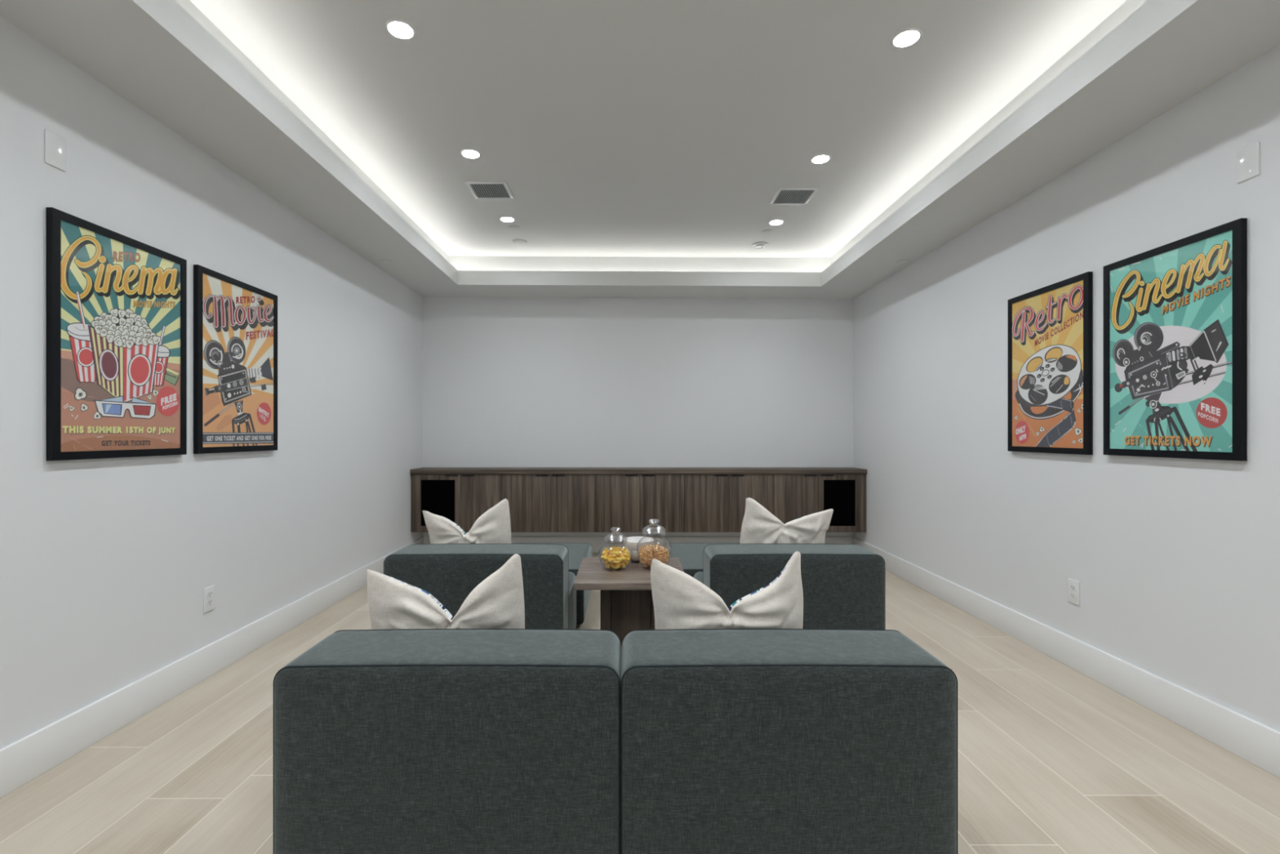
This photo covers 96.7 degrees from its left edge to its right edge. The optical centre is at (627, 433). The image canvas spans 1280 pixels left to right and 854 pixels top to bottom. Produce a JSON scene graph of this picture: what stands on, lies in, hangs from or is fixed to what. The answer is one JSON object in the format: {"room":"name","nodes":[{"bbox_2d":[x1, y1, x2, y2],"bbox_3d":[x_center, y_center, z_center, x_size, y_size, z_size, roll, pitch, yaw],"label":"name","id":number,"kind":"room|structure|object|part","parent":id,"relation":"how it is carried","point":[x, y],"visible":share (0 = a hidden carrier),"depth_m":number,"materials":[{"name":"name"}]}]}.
{"room":"home theater","nodes":[
{"label":"home theater","id":0,"kind":"room"},
{"bbox_2d":[0,15,422,749],"bbox_3d":[-2.027,-0.315,1.425,0.120,3.100,8.290,0,0,0],"label":"wall","id":1,"kind":"structure","parent":0,"point":[107,564],"depth_m":2.44,"materials":[{"name":"paint"}]},
{"bbox_2d":[44,128,66,171],"bbox_3d":[-1.964,-0.970,1.952,0.007,0.114,0.071,0,0,0],"label":"blank wall plate","id":2,"kind":"object","parent":1,"relation":"attached to","point":[55,144],"visible":1,"depth_m":1.95,"materials":[{"name":"white plastic"}]},
{"bbox_2d":[45,207,186,460],"bbox_3d":[-1.955,-0.336,2.213,0.021,0.856,0.585,0,0,0],"label":"framed poster","id":3,"kind":"object","parent":1,"relation":"attached to","point":[116,304],"visible":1,"depth_m":2.15,"materials":[{"name":"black paper"}]},
{"bbox_2d":[203,584,214,613],"bbox_3d":[-1.963,0.774,2.668,0.008,0.114,0.070,0,0,0],"label":"wall outlet","id":4,"kind":"object","parent":1,"relation":"attached to","point":[208,592],"visible":1,"depth_m":2.66,"materials":[{"name":"white plastic"}]},
{"bbox_2d":[207,591,213,597],"bbox_3d":[-1.961,0.754,2.668,0.002,0.025,0.034,0,0,0],"label":"receptacle","id":5,"kind":"object","parent":4,"relation":"attached to","point":[210,593],"depth_m":2.67,"materials":[{"name":"grey plastic"}]},
{"bbox_2d":[207,599,213,605],"bbox_3d":[-1.961,0.793,2.668,0.002,0.025,0.034,0,0,0],"label":"receptacle","id":6,"kind":"object","parent":4,"relation":"attached to","point":[210,602],"depth_m":2.67,"materials":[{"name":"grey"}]},
{"bbox_2d":[0,536,424,798],"bbox_3d":[-1.960,1.062,1.425,0.015,0.147,8.050,0,0,0],"label":"baseboard","id":7,"kind":"structure","parent":1,"relation":"attached to","point":[22,761],"depth_m":2.33,"materials":[{"name":"paint"}]},
{"bbox_2d":[193,264,277,453],"bbox_3d":[-1.955,-0.336,2.865,0.021,0.856,0.585,0,0,0],"label":"framed poster","id":8,"kind":"object","parent":1,"relation":"attached to","point":[235,322],"visible":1,"depth_m":2.81,"materials":[{"name":"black paper"}]},
{"bbox_2d":[0,0,1279,298],"bbox_3d":[0.097,-1.466,1.425,4.127,0.352,8.050,0,0,0],"label":"ceiling","id":9,"kind":"structure","parent":1,"relation":"attached to","point":[167,59],"depth_m":2.56,"materials":[{"name":"paint"}]},
{"bbox_2d":[895,259,909,263],"bbox_3d":[2.060,-1.288,4.270,0.090,0.005,0.090,0,0,0],"label":"sprinkler cover","id":10,"kind":"object","parent":9,"relation":"attached to","point":[904,261],"visible":1,"depth_m":4.25,"materials":[{"name":"paint"}]},
{"bbox_2d":[422,297,853,536],"bbox_3d":[0.097,-0.315,5.510,4.127,3.100,0.120,0,0,0],"label":"wall","id":11,"kind":"structure","parent":0,"point":[508,381],"depth_m":5.45,"materials":[{"name":"paint"}]},
{"bbox_2d":[411,474,506,532],"bbox_3d":[-1.535,0.629,5.291,0.854,0.525,0.314,0,0,0],"label":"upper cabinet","id":12,"kind":"object","parent":11,"relation":"attached to","point":[461,499],"visible":0.71,"depth_m":5.14,"materials":[{"name":"brown wood"}]},
{"bbox_3d":[-1.951,0.629,5.296,0.022,0.525,0.304,0,0,0],"label":"panel","id":13,"kind":"part","parent":12,"relation":"part of","materials":[{"name":"brown wood"}]},
{"bbox_3d":[-1.730,0.631,5.149,0.417,0.521,0.019,0,0,0],"label":"door","id":14,"kind":"part","parent":12,"relation":"part of","materials":[{"name":"brown wood"}]},
{"bbox_3d":[-1.719,0.627,5.149,0.312,0.419,0.005,0,0,0],"label":"speaker panel","id":15,"kind":"part","parent":12,"relation":"part of","materials":[{"name":"black fabric"}]},
{"bbox_3d":[-1.595,0.377,5.143,0.115,0.014,0.018,0,0,0],"label":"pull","id":16,"kind":"part","parent":12,"relation":"part of","materials":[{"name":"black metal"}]},
{"bbox_3d":[-1.444,0.377,5.143,0.115,0.014,0.018,0,0,0],"label":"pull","id":17,"kind":"part","parent":12,"relation":"part of","materials":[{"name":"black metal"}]},
{"bbox_3d":[-1.313,0.631,5.149,0.408,0.521,0.019,0,0,0],"label":"door","id":18,"kind":"part","parent":12,"relation":"part of","materials":[{"name":"brown wood"}]},
{"bbox_2d":[410,466,866,474],"bbox_3d":[0.097,0.345,5.288,4.121,0.044,0.320,0,0,0],"label":"cabinet top","id":19,"kind":"object","parent":12,"relation":"on","point":[424,470],"visible":1,"depth_m":5.13,"materials":[{"name":"brown wood"}]},
{"bbox_2d":[506,474,595,532],"bbox_3d":[-0.702,0.629,5.291,0.809,0.525,0.314,0,0,0],"label":"upper cabinet","id":20,"kind":"object","parent":11,"relation":"attached to","point":[538,503],"visible":0.91,"depth_m":5.14,"materials":[{"name":"brown wood"}]},
{"bbox_3d":[-0.904,0.631,5.149,0.401,0.521,0.019,0,0,0],"label":"door","id":21,"kind":"part","parent":20,"relation":"part of","materials":[{"name":"brown wood"}]},
{"bbox_3d":[-0.777,0.377,5.143,0.115,0.014,0.018,0,0,0],"label":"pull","id":22,"kind":"part","parent":20,"relation":"part of","materials":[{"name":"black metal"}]},
{"bbox_3d":[-0.626,0.377,5.143,0.115,0.014,0.018,0,0,0],"label":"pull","id":23,"kind":"part","parent":20,"relation":"part of","materials":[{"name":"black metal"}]},
{"bbox_3d":[-0.499,0.631,5.149,0.401,0.521,0.019,0,0,0],"label":"door","id":24,"kind":"part","parent":20,"relation":"part of","materials":[{"name":"brown wood"}]},
{"bbox_2d":[423,536,852,551],"bbox_3d":[0.097,1.062,5.442,4.097,0.147,0.015,0,0,0],"label":"baseboard","id":25,"kind":"structure","parent":11,"relation":"attached to","point":[597,543],"depth_m":5.43,"materials":[{"name":"paint"}]},
{"bbox_2d":[595,474,684,532],"bbox_3d":[0.106,0.629,5.291,0.806,0.525,0.314,0,0,0],"label":"upper cabinet","id":26,"kind":"object","parent":11,"relation":"attached to","point":[628,502],"visible":0.98,"depth_m":5.14,"materials":[{"name":"brown wood"}]},
{"bbox_3d":[-0.095,0.631,5.149,0.401,0.521,0.019,0,0,0],"label":"door","id":27,"kind":"part","parent":26,"relation":"part of","materials":[{"name":"brown wood"}]},
{"bbox_3d":[0.033,0.377,5.143,0.115,0.014,0.018,0,0,0],"label":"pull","id":28,"kind":"part","parent":26,"relation":"part of","materials":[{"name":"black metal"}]},
{"bbox_3d":[0.183,0.377,5.143,0.115,0.014,0.018,0,0,0],"label":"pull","id":29,"kind":"part","parent":26,"relation":"part of","materials":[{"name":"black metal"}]},
{"bbox_3d":[0.309,0.631,5.149,0.398,0.521,0.019,0,0,0],"label":"door","id":30,"kind":"part","parent":26,"relation":"part of","materials":[{"name":"brown wood"}]},
{"bbox_2d":[684,474,773,532],"bbox_3d":[0.915,0.629,5.291,0.809,0.525,0.314,0,0,0],"label":"upper cabinet","id":31,"kind":"object","parent":11,"relation":"attached to","point":[713,503],"visible":0.89,"depth_m":5.14,"materials":[{"name":"brown wood"}]},
{"bbox_3d":[0.713,0.631,5.149,0.401,0.521,0.019,0,0,0],"label":"door","id":32,"kind":"part","parent":31,"relation":"part of","materials":[{"name":"brown wood"}]},
{"bbox_3d":[0.840,0.377,5.143,0.115,0.014,0.018,0,0,0],"label":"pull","id":33,"kind":"part","parent":31,"relation":"part of","materials":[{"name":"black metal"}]},
{"bbox_3d":[0.991,0.377,5.143,0.115,0.014,0.018,0,0,0],"label":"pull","id":34,"kind":"part","parent":31,"relation":"part of","materials":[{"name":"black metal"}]},
{"bbox_3d":[1.117,0.631,5.149,0.401,0.521,0.019,0,0,0],"label":"door","id":35,"kind":"part","parent":31,"relation":"part of","materials":[{"name":"brown wood"}]},
{"bbox_2d":[773,474,866,532],"bbox_3d":[1.738,0.629,5.291,0.834,0.525,0.314,0,0,0],"label":"cabinet","id":36,"kind":"object","parent":11,"relation":"attached to","point":[796,496],"visible":0.8,"depth_m":5.14,"materials":[{"name":"brown wood"}]},
{"bbox_3d":[1.522,0.631,5.149,0.401,0.521,0.019,0,0,0],"label":"door","id":37,"kind":"part","parent":36,"relation":"part of","materials":[{"name":"brown wood"}]},
{"bbox_3d":[1.649,0.377,5.143,0.115,0.014,0.018,0,0,0],"label":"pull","id":38,"kind":"part","parent":36,"relation":"part of","materials":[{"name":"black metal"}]},
{"bbox_3d":[1.800,0.377,5.143,0.115,0.014,0.018,0,0,0],"label":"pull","id":39,"kind":"part","parent":36,"relation":"part of","materials":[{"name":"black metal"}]},
{"bbox_3d":[1.913,0.627,5.149,0.289,0.419,0.005,0,0,0],"label":"speaker panel","id":40,"kind":"part","parent":36,"relation":"part of","materials":[{"name":"black fabric"}]},
{"bbox_3d":[1.929,0.631,5.149,0.403,0.521,0.019,0,0,0],"label":"door","id":41,"kind":"part","parent":36,"relation":"part of","materials":[{"name":"brown wood"}]},
{"bbox_3d":[2.144,0.629,5.296,0.022,0.525,0.304,0,0,0],"label":"panel","id":42,"kind":"part","parent":36,"relation":"part of","materials":[{"name":"brown wood"}]},
{"bbox_2d":[0,551,1279,853],"bbox_3d":[0.097,1.135,1.425,4.227,0.001,8.150,0,0,0],"label":"floor","id":43,"kind":"structure","parent":0,"point":[1052,758],"depth_m":1.92,"materials":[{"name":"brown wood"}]},
{"bbox_2d":[273,628,621,853],"bbox_3d":[-0.429,0.839,1.690,0.819,0.592,0.728,0,0,0],"label":"sofa","id":44,"kind":"object","parent":43,"relation":"on","point":[404,740],"visible":0.98,"depth_m":1.33,"materials":[{"name":"grey fabric"}]},
{"bbox_2d":[366,553,524,629],"bbox_3d":[-0.538,0.571,1.687,0.464,0.437,0.167,0,0,0],"label":"throw cushion","id":45,"kind":"object","parent":44,"relation":"on","point":[497,602],"visible":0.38,"depth_m":1.64,"materials":[{"name":"beige fabric"}]},
{"bbox_3d":[-0.538,0.571,1.704,0.463,0.437,0.127,0,0,0],"label":"patterned panel","id":46,"kind":"part","parent":45,"relation":"part of","materials":[{"name":"white fabric"}]},
{"bbox_3d":[-0.429,0.827,1.585,0.816,0.566,0.004,0,0,0],"label":"seam cord","id":47,"kind":"part","parent":44,"relation":"part of","materials":[{"name":"grey fabric"}]},
{"bbox_2d":[383,543,576,629],"bbox_3d":[-0.699,0.839,2.919,0.813,0.592,0.727,0,0,0],"label":"sofa","id":48,"kind":"object","parent":43,"relation":"on","point":[449,572],"visible":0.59,"depth_m":2.56,"materials":[{"name":"grey fabric"}]},
{"bbox_2d":[422,498,511,543],"bbox_3d":[-0.823,0.559,2.909,0.450,0.459,0.171,0,0,0],"label":"throw cushion","id":49,"kind":"object","parent":48,"relation":"on","point":[494,526],"visible":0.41,"depth_m":2.86,"materials":[{"name":"beige fabric"}]},
{"bbox_3d":[-0.823,0.559,2.930,0.450,0.459,0.129,0,0,0],"label":"patterned panel","id":50,"kind":"part","parent":49,"relation":"part of","materials":[{"name":"white fabric"}]},
{"bbox_3d":[-0.699,0.947,3.051,0.809,0.320,0.462,0,0,0],"label":"seat","id":51,"kind":"part","parent":48,"relation":"part of","materials":[{"name":"grey fabric"}]},
{"bbox_2d":[511,542,592,623],"bbox_3d":[-0.655,0.961,3.712,0.797,0.348,0.825,0,0,0],"label":"ottoman","id":52,"kind":"object","parent":43,"relation":"on","point":[577,551],"visible":0.21,"depth_m":3.57,"materials":[{"name":"grey fabric"}]},
{"bbox_3d":[-0.655,0.949,3.312,0.795,0.321,0.004,0,0,0],"label":"seam cord","id":53,"kind":"part","parent":52,"relation":"part of","materials":[{"name":"grey fabric"}]},
{"bbox_2d":[573,557,684,647],"bbox_3d":[0.015,0.910,2.880,0.529,0.450,0.540,0,0,0],"label":"side table","id":54,"kind":"object","parent":43,"relation":"on","point":[626,601],"visible":0.45,"depth_m":2.71,"materials":[{"name":"brown wood"}]},
{"bbox_2d":[598,527,632,570],"bbox_3d":[-0.062,0.581,2.895,0.176,0.206,0.176,0,0,26],"label":"glass jar","id":55,"kind":"object","parent":54,"relation":"on","point":[615,541],"visible":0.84,"depth_m":2.88,"materials":[{"name":"clear glass"}]},
{"bbox_2d":[603,555,608,559],"bbox_3d":[-0.112,0.623,2.852,0.021,0.022,0.036,0,0,-34],"label":"corn puff","id":56,"kind":"object","parent":55,"relation":"in","point":[605,557],"visible":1,"depth_m":2.84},
{"bbox_2d":[604,560,610,564],"bbox_3d":[-0.104,0.648,2.865,0.023,0.034,0.034,0,0,33],"label":"corn puff","id":57,"kind":"object","parent":55,"relation":"in","point":[606,562],"visible":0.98,"depth_m":2.85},
{"bbox_2d":[608,557,615,562],"bbox_3d":[-0.077,0.630,2.833,0.037,0.022,0.019,0,0,-12],"label":"corn puff","id":58,"kind":"object","parent":55,"relation":"in","point":[612,559],"visible":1,"depth_m":2.83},
{"bbox_2d":[611,551,618,555],"bbox_3d":[-0.064,0.598,2.841,0.040,0.020,0.027,0,0,-5],"label":"corn puff","id":59,"kind":"object","parent":55,"relation":"in","point":[612,552],"visible":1,"depth_m":2.83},
{"bbox_3d":[-0.062,0.516,2.895,0.120,0.076,0.120,0,0,0],"label":"lid","id":60,"kind":"part","parent":55,"relation":"part of","materials":[{"name":"clear glass"}]},
{"bbox_2d":[614,556,622,560],"bbox_3d":[-0.046,0.625,2.831,0.037,0.021,0.021,0,0,-27],"label":"corn puff","id":61,"kind":"object","parent":55,"relation":"in","point":[616,558],"visible":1,"depth_m":2.82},
{"bbox_2d":[620,552,626,557],"bbox_3d":[-0.019,0.612,2.860,0.038,0.027,0.026,0,0,28],"label":"corn puff","id":62,"kind":"object","parent":55,"relation":"in","point":[624,554],"visible":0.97,"depth_m":2.85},
{"bbox_2d":[623,546,628,553],"bbox_3d":[-0.010,0.593,2.885,0.023,0.032,0.036,0,0,0],"label":"corn puff","id":63,"kind":"object","parent":55,"relation":"in","point":[625,548],"visible":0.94,"depth_m":2.88,"materials":[{"name":"yellow food"}]},
{"bbox_2d":[627,550,645,561],"bbox_3d":[0.058,0.653,3.086,0.166,0.064,0.166,0,0,0],"label":"bowl","id":64,"kind":"object","parent":54,"relation":"on","point":[634,556],"visible":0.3,"depth_m":3.01,"materials":[{"name":"white ceramic"}]},
{"bbox_2d":[623,536,653,551],"bbox_3d":[0.058,0.606,3.086,0.166,0.066,0.166,0,0,0],"label":"bowl","id":65,"kind":"object","parent":64,"relation":"on","point":[632,542],"visible":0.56,"depth_m":3.04,"materials":[{"name":"white ceramic"}]},
{"bbox_2d":[636,519,671,569],"bbox_3d":[0.133,0.562,2.913,0.180,0.244,0.180,0,0,-34],"label":"glass jar","id":66,"kind":"object","parent":54,"relation":"on","point":[647,533],"visible":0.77,"depth_m":2.91,"materials":[{"name":"clear glass"}]},
{"bbox_2d":[641,551,648,560],"bbox_3d":[0.089,0.618,2.861,0.042,0.039,0.021,0,0,5],"label":"pretzel","id":67,"kind":"object","parent":66,"relation":"in","point":[645,558],"visible":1,"depth_m":2.86,"materials":[{"name":"brown food"}]},
{"bbox_2d":[645,545,652,551],"bbox_3d":[0.108,0.584,2.882,0.028,0.032,0.039,0,0,-14],"label":"pretzel","id":68,"kind":"object","parent":66,"relation":"in","point":[648,547],"visible":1,"depth_m":2.88,"materials":[{"name":"brown food"}]},
{"bbox_3d":[0.133,0.479,2.913,0.122,0.077,0.122,0,0,0],"label":"lid","id":69,"kind":"part","parent":66,"relation":"part of","materials":[{"name":"clear glass"}]},
{"bbox_2d":[657,546,664,553],"bbox_3d":[0.165,0.590,2.886,0.035,0.031,0.029,0,0,-44],"label":"pretzel","id":70,"kind":"object","parent":66,"relation":"in","point":[660,548],"visible":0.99,"depth_m":2.88,"materials":[{"name":"brown food"}]},
{"bbox_2d":[662,542,739,577],"bbox_3d":[0.640,0.961,3.712,0.797,0.348,0.821,0,0,0],"label":"ottoman","id":71,"kind":"object","parent":43,"relation":"on","point":[690,555],"visible":0.12,"depth_m":3.73,"materials":[{"name":"grey fabric"}]},
{"bbox_2d":[620,628,957,853],"bbox_3d":[0.381,0.839,1.690,0.797,0.592,0.729,0,0,0],"label":"sofa","id":72,"kind":"object","parent":43,"relation":"on","point":[733,740],"visible":1,"depth_m":1.33,"materials":[{"name":"grey fabric"}]},
{"bbox_2d":[650,551,803,629],"bbox_3d":[0.293,0.567,1.687,0.453,0.445,0.163,0,0,0],"label":"throw cushion","id":73,"kind":"object","parent":72,"relation":"on","point":[681,601],"visible":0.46,"depth_m":1.64,"materials":[{"name":"beige fabric"}]},
{"bbox_3d":[0.293,0.567,1.704,0.453,0.445,0.128,0,0,0],"label":"patterned panel","id":74,"kind":"part","parent":73,"relation":"part of","materials":[{"name":"white fabric"}]},
{"bbox_3d":[0.381,0.827,1.585,0.795,0.566,0.004,0,0,0],"label":"seam cord","id":75,"kind":"part","parent":72,"relation":"part of","materials":[{"name":"grey fabric"}]},
{"bbox_2d":[693,543,884,629],"bbox_3d":[0.768,0.839,2.917,0.797,0.592,0.732,0,0,0],"label":"sofa","id":76,"kind":"object","parent":43,"relation":"on","point":[843,584],"visible":0.53,"depth_m":2.56,"materials":[{"name":"grey fabric"}]},
{"bbox_3d":[0.767,0.947,3.051,0.789,0.320,0.464,0,0,0],"label":"seat","id":77,"kind":"part","parent":76,"relation":"part of","materials":[{"name":"grey fabric"}]},
{"bbox_3d":[0.767,0.827,2.813,0.791,0.566,0.004,0,0,0],"label":"seam cord","id":78,"kind":"part","parent":76,"relation":"part of","materials":[{"name":"grey fabric"}]},
{"bbox_2d":[739,497,833,543],"bbox_3d":[0.802,0.557,2.914,0.487,0.463,0.160,0,0,-3],"label":"throw cushion","id":79,"kind":"object","parent":76,"relation":"on","point":[759,525],"visible":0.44,"depth_m":2.86,"materials":[{"name":"beige fabric"}]},
{"bbox_3d":[0.767,0.827,2.570,0.791,0.566,0.004,0,0,0],"label":"seam cord","id":80,"kind":"part","parent":76,"relation":"part of","materials":[{"name":"grey fabric"}]},
{"bbox_2d":[189,0,1127,257],"bbox_3d":[0.104,-1.639,1.457,3.568,0.088,7.514,0,0,0],"label":"ceiling","id":81,"kind":"structure","parent":0,"point":[613,128],"depth_m":2.73,"materials":[{"name":"paint"}]},
{"bbox_2d":[385,19,415,39],"bbox_3d":[-0.905,-1.605,2.264,0.115,0.004,0.115,0,0,0],"label":"recessed light","id":82,"kind":"object","parent":81,"relation":"in","point":[397,28],"visible":1,"depth_m":2.26,"materials":[{"name":"white plastic"}]},
{"bbox_2d":[460,148,480,159],"bbox_3d":[-0.904,-1.605,3.268,0.115,0.004,0.115,0,0,0],"label":"recessed light","id":83,"kind":"object","parent":81,"relation":"in","point":[467,153],"visible":1,"depth_m":3.27,"materials":[{"name":"white plastic"}]},
{"bbox_2d":[465,181,514,199],"bbox_3d":[-0.909,-1.604,3.760,0.262,0.008,0.262,0,0,0],"label":"ceiling vent","id":84,"kind":"object","parent":81,"relation":"in","point":[479,189],"visible":1,"depth_m":3.75,"materials":[{"name":"white plastic"}]},
{"bbox_2d":[499,216,515,222],"bbox_3d":[-0.905,-1.605,4.268,0.115,0.004,0.115,0,0,0],"label":"recessed light","id":85,"kind":"object","parent":81,"relation":"in","point":[504,219],"visible":1,"depth_m":4.26,"materials":[{"name":"white plastic"}]},
{"bbox_2d":[508,225,519,230],"bbox_3d":[-0.888,-1.605,4.435,0.090,0.005,0.090,0,0,0],"label":"sprinkler cover","id":86,"kind":"object","parent":81,"relation":"attached to","point":[511,227],"visible":1,"depth_m":4.42,"materials":[{"name":"paint"}]},
{"bbox_2d":[512,239,527,244],"bbox_3d":[-0.905,-1.601,4.760,0.118,0.013,0.118,0,0,0],"label":"smoke detector","id":87,"kind":"object","parent":81,"relation":"attached to","point":[518,242],"visible":1,"depth_m":4.74,"materials":[{"name":"paint"}]},
{"bbox_2d":[751,241,768,248],"bbox_3d":[1.118,-1.584,4.810,0.132,0.028,0.132,0,0,0],"label":"smoke detector","id":88,"kind":"object","parent":81,"relation":"attached to","point":[760,245],"visible":1,"depth_m":4.78,"materials":[{"name":"white plastic"}]},
{"bbox_2d":[761,229,773,234],"bbox_3d":[1.104,-1.596,4.500,0.090,0.005,0.090,0,0,0],"label":"sprinkler cover","id":89,"kind":"object","parent":81,"relation":"attached to","point":[767,231],"visible":1,"depth_m":4.49,"materials":[{"name":"paint"}]},
{"bbox_2d":[768,219,784,225],"bbox_3d":[1.122,-1.596,4.304,0.115,0.004,0.115,0,0,0],"label":"recessed light","id":90,"kind":"object","parent":81,"relation":"in","point":[775,222],"visible":1,"depth_m":4.30,"materials":[{"name":"white plastic"}]},
{"bbox_2d":[768,187,818,204],"bbox_3d":[1.112,-1.595,3.830,0.262,0.008,0.262,0,0,0],"label":"ceiling vent","id":91,"kind":"object","parent":81,"relation":"in","point":[783,196],"visible":1,"depth_m":3.82,"materials":[{"name":"white plastic"}]},
{"bbox_2d":[810,154,831,164],"bbox_3d":[1.122,-1.596,3.312,0.115,0.004,0.115,0,0,0],"label":"recessed light","id":92,"kind":"object","parent":81,"relation":"in","point":[821,158],"visible":1,"depth_m":3.31,"materials":[{"name":"white plastic"}]},
{"bbox_2d":[890,28,922,48],"bbox_3d":[1.126,-1.596,2.300,0.115,0.004,0.115,0,0,0],"label":"recessed light","id":93,"kind":"object","parent":81,"relation":"in","point":[904,38],"visible":1,"depth_m":2.30,"materials":[{"name":"white plastic"}]},
{"bbox_2d":[853,44,1279,731],"bbox_3d":[2.220,-0.315,1.425,0.120,3.100,8.290,0,0,0],"label":"wall","id":94,"kind":"structure","parent":0,"point":[1175,562],"depth_m":2.59,"materials":[{"name":"paint"}]},
{"bbox_2d":[1007,271,1093,454],"bbox_3d":[2.148,-0.327,2.921,0.021,0.851,0.560,0,0,0],"label":"framed poster","id":95,"kind":"object","parent":94,"relation":"attached to","point":[1050,328],"visible":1,"depth_m":2.88,"materials":[{"name":"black paper"}]},
{"bbox_2d":[852,536,1279,777],"bbox_3d":[2.152,1.062,1.425,0.015,0.147,8.050,0,0,0],"label":"baseboard","id":96,"kind":"structure","parent":94,"relation":"attached to","point":[1251,740],"depth_m":2.48,"materials":[{"name":"paint"}]},
{"bbox_2d":[1067,577,1079,605],"bbox_3d":[2.156,0.765,2.752,0.008,0.114,0.070,0,0,0],"label":"wall outlet","id":97,"kind":"object","parent":94,"relation":"attached to","point":[1073,586],"visible":1,"depth_m":2.75,"materials":[{"name":"white plastic"}]},
{"bbox_2d":[1070,584,1075,591],"bbox_3d":[2.154,0.746,2.752,0.002,0.025,0.034,0,0,0],"label":"receptacle","id":98,"kind":"object","parent":97,"relation":"attached to","point":[1073,587],"depth_m":2.75,"materials":[{"name":"grey plastic"}]},
{"bbox_2d":[1070,592,1075,598],"bbox_3d":[2.154,0.784,2.752,0.002,0.025,0.034,0,0,0],"label":"receptacle","id":99,"kind":"object","parent":97,"relation":"attached to","point":[1073,595],"depth_m":2.75,"materials":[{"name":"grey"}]},
{"bbox_2d":[1102,217,1247,461],"bbox_3d":[2.148,-0.328,2.271,0.021,0.847,0.575,0,0,0],"label":"framed poster","id":100,"kind":"object","parent":94,"relation":"attached to","point":[1175,313],"visible":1,"depth_m":2.20,"materials":[{"name":"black paper"}]},
{"bbox_2d":[1236,141,1259,183],"bbox_3d":[2.156,-0.941,1.978,0.007,0.114,0.071,0,0,0],"label":"blank wall plate","id":101,"kind":"object","parent":94,"relation":"attached to","point":[1248,157],"visible":1,"depth_m":1.97,"materials":[{"name":"white plastic"}]}
]}

